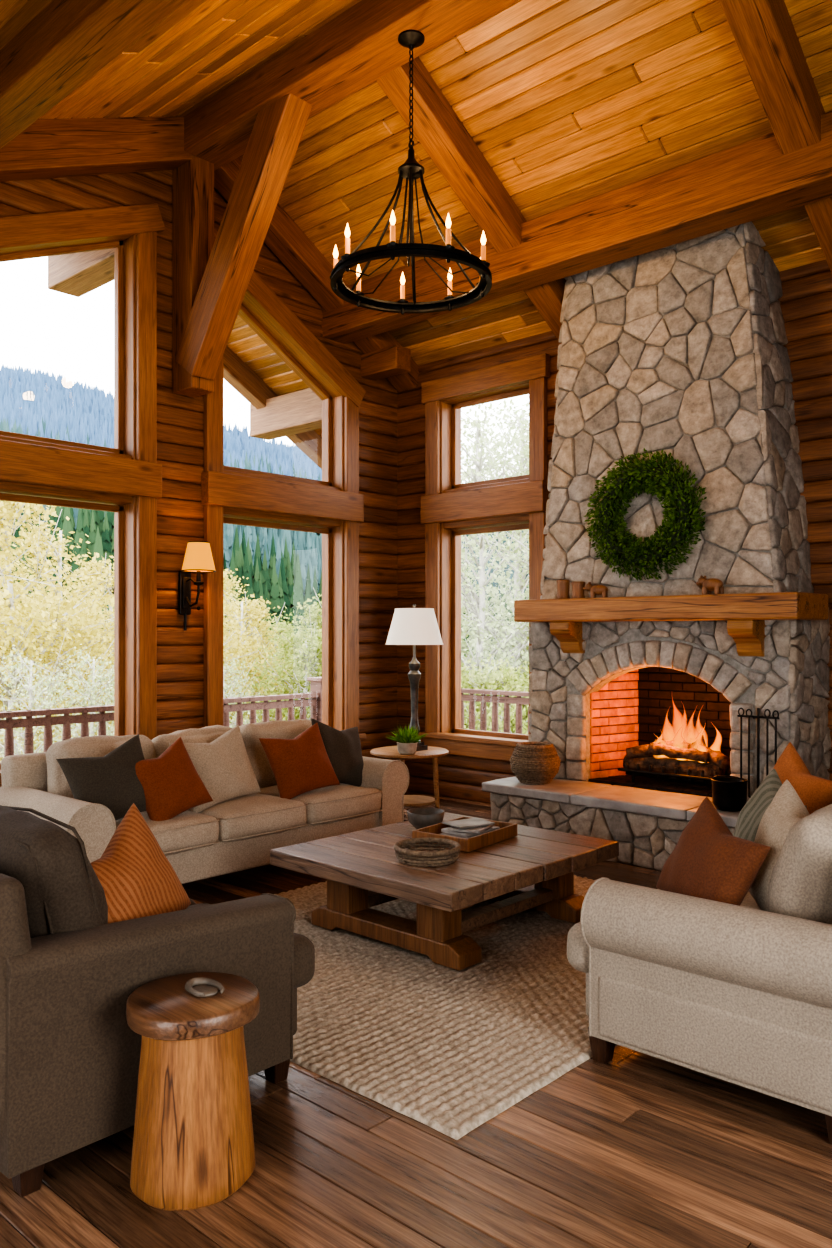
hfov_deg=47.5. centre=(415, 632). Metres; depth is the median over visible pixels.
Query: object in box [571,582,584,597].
candle holder
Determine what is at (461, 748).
sill
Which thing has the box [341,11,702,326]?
roof
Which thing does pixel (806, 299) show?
wall
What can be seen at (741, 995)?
sofa
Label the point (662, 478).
boxwood wreath
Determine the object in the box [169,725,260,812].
throw pillow
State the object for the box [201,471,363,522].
transom
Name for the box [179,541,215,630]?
wall sconce
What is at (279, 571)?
conifer forest
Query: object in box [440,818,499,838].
magazine stack
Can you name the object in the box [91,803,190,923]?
throw pillow
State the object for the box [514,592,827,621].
mantel shelf
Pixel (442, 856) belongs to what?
wicker tray
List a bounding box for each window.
[0,203,164,739]
[204,228,365,730]
[421,353,549,739]
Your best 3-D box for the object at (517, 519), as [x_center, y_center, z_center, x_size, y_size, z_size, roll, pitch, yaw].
[0.740,-1.210,8.978,1.090,0.380,0.240,0,0,43]
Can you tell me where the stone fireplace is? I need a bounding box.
[482,221,830,870]
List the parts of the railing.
railing, railing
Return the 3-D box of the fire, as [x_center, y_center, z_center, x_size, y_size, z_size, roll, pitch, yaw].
[2.002,0.792,7.105,0.865,0.705,0.403,0,0,43]
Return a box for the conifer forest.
[0,363,528,674]
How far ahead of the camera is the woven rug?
3.91 m
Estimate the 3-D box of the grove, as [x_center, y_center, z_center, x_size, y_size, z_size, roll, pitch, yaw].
[-2.780,-0.128,18.598,16.229,10.675,15.338,0,0,40]
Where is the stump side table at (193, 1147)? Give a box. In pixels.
[126,972,259,1210]
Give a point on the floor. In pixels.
(635, 1149)
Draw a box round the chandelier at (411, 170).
[330,30,491,314]
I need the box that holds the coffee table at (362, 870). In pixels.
[270,812,618,970]
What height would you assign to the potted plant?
0.257 m
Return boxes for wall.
[0,170,396,759]
[397,260,831,803]
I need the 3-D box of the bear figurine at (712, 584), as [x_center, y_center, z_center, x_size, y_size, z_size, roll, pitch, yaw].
[2.035,-0.332,6.565,0.089,0.139,0.215,0,0,-37]
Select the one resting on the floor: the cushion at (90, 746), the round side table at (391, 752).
the round side table at (391, 752)
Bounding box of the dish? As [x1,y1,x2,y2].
[185,977,224,996]
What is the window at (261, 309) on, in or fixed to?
in the wall at (180, 418)
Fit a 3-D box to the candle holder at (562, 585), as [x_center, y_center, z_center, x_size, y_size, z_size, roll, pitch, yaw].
[1.147,-0.338,7.378,0.106,0.150,0.106,0,0,43]
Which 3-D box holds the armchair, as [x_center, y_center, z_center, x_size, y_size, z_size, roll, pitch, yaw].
[-1.102,1.089,3.314,1.002,1.023,1.280,0,0,43]
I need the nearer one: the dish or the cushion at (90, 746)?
the dish
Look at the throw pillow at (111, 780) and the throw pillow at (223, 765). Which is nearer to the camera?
the throw pillow at (111, 780)
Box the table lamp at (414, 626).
[386,604,442,750]
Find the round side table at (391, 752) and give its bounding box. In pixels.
[370,746,448,808]
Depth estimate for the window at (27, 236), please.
7.45 m
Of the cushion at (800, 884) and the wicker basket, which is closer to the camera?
the cushion at (800, 884)
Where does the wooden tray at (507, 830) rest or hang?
on the coffee table at (362, 870)
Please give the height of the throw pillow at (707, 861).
0.474 m
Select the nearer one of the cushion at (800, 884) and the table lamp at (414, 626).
the cushion at (800, 884)
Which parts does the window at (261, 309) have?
casing, sash bottom, sash, sash, sash, sash, casing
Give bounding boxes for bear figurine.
[583,582,607,597]
[696,575,723,594]
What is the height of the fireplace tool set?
0.660 m
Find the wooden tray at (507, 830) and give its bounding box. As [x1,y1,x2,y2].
[412,816,516,851]
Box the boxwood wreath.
[583,448,706,580]
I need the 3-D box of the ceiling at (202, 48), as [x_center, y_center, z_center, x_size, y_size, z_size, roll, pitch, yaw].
[-0.976,-2.837,2.607,8.568,2.672,6.320,0,0,43]
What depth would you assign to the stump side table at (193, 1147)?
2.66 m
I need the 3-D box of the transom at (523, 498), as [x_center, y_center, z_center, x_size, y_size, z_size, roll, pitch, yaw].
[0.614,-1.210,8.842,1.460,0.274,0.110,0,0,43]
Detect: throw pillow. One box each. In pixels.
[56,734,145,820]
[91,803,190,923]
[135,737,212,820]
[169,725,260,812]
[259,723,339,798]
[311,718,363,786]
[656,797,770,905]
[733,769,806,841]
[749,780,809,910]
[773,742,831,813]
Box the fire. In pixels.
[618,698,730,783]
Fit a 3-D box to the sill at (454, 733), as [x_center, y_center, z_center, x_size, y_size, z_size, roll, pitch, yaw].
[0.740,1.000,8.978,1.090,0.035,0.300,0,0,43]
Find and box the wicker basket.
[509,742,559,784]
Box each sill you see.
[423,737,514,760]
[454,733,524,739]
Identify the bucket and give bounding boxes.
[711,775,747,810]
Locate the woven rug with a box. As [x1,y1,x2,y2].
[274,875,596,1139]
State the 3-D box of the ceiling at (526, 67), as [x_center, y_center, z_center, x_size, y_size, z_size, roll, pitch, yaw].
[2.085,-3.386,5.924,8.568,1.568,2.681,0,0,43]
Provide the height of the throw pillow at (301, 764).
0.508 m
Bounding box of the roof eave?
[48,248,321,468]
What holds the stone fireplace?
on the floor
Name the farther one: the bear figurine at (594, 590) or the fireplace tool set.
the bear figurine at (594, 590)
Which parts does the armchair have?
frame, arm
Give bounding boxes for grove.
[0,394,528,762]
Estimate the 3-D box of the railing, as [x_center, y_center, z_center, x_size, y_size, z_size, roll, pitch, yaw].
[-0.249,1.147,6.217,9.398,1.185,11.200,0,0,43]
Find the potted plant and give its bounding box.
[384,724,426,754]
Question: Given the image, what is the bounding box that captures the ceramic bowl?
[407,807,444,828]
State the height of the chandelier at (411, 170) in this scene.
1.605 m
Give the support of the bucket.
on the stone fireplace
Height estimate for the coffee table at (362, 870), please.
0.408 m
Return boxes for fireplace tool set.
[737,708,778,797]
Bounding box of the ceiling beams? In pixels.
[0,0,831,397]
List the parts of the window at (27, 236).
sash bottom, sash, sash, sash, sash, casing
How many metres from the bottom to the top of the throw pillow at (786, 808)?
0.529 m
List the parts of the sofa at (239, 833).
frame, arm, arm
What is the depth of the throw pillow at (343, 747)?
6.82 m
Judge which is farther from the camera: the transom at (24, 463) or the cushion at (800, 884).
the transom at (24, 463)
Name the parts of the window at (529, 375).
casing, sash, sash, sash bottom, sash bottom, sash, sash, casing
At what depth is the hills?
90.59 m
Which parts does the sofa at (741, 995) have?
arm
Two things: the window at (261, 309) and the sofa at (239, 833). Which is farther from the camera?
the window at (261, 309)
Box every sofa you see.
[0,719,409,883]
[567,804,831,1144]
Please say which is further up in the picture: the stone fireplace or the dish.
the stone fireplace
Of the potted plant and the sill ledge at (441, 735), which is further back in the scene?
the sill ledge at (441, 735)
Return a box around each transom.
[0,439,161,498]
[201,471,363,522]
[420,480,549,523]
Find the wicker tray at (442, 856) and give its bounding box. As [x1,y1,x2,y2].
[394,837,460,866]
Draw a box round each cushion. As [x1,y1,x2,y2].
[46,719,311,797]
[768,804,831,923]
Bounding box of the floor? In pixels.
[0,791,831,1247]
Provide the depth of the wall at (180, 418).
7.88 m
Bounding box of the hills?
[1,380,497,710]
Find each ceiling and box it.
[0,0,360,118]
[240,0,831,365]
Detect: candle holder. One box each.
[556,580,569,598]
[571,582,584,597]
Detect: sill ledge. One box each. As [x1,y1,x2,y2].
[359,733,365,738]
[418,731,527,746]
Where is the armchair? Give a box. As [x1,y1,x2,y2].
[0,805,314,1196]
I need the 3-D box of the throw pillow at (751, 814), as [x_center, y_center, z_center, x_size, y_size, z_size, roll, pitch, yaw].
[1.568,0.865,4.239,0.238,0.470,0.499,0,0,8]
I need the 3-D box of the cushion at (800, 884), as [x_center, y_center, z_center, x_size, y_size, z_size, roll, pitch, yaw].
[1.858,0.885,3.797,0.360,0.582,1.665,0,0,43]
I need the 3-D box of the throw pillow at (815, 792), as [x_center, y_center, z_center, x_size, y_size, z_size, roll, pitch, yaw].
[1.810,0.810,4.559,0.220,0.533,0.574,0,0,-4]
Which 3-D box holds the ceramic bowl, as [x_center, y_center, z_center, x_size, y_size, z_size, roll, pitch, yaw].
[0.058,1.111,5.607,0.224,0.113,0.223,0,0,43]
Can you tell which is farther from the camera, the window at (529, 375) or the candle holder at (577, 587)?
the window at (529, 375)
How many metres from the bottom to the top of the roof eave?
2.290 m
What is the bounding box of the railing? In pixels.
[0,677,528,756]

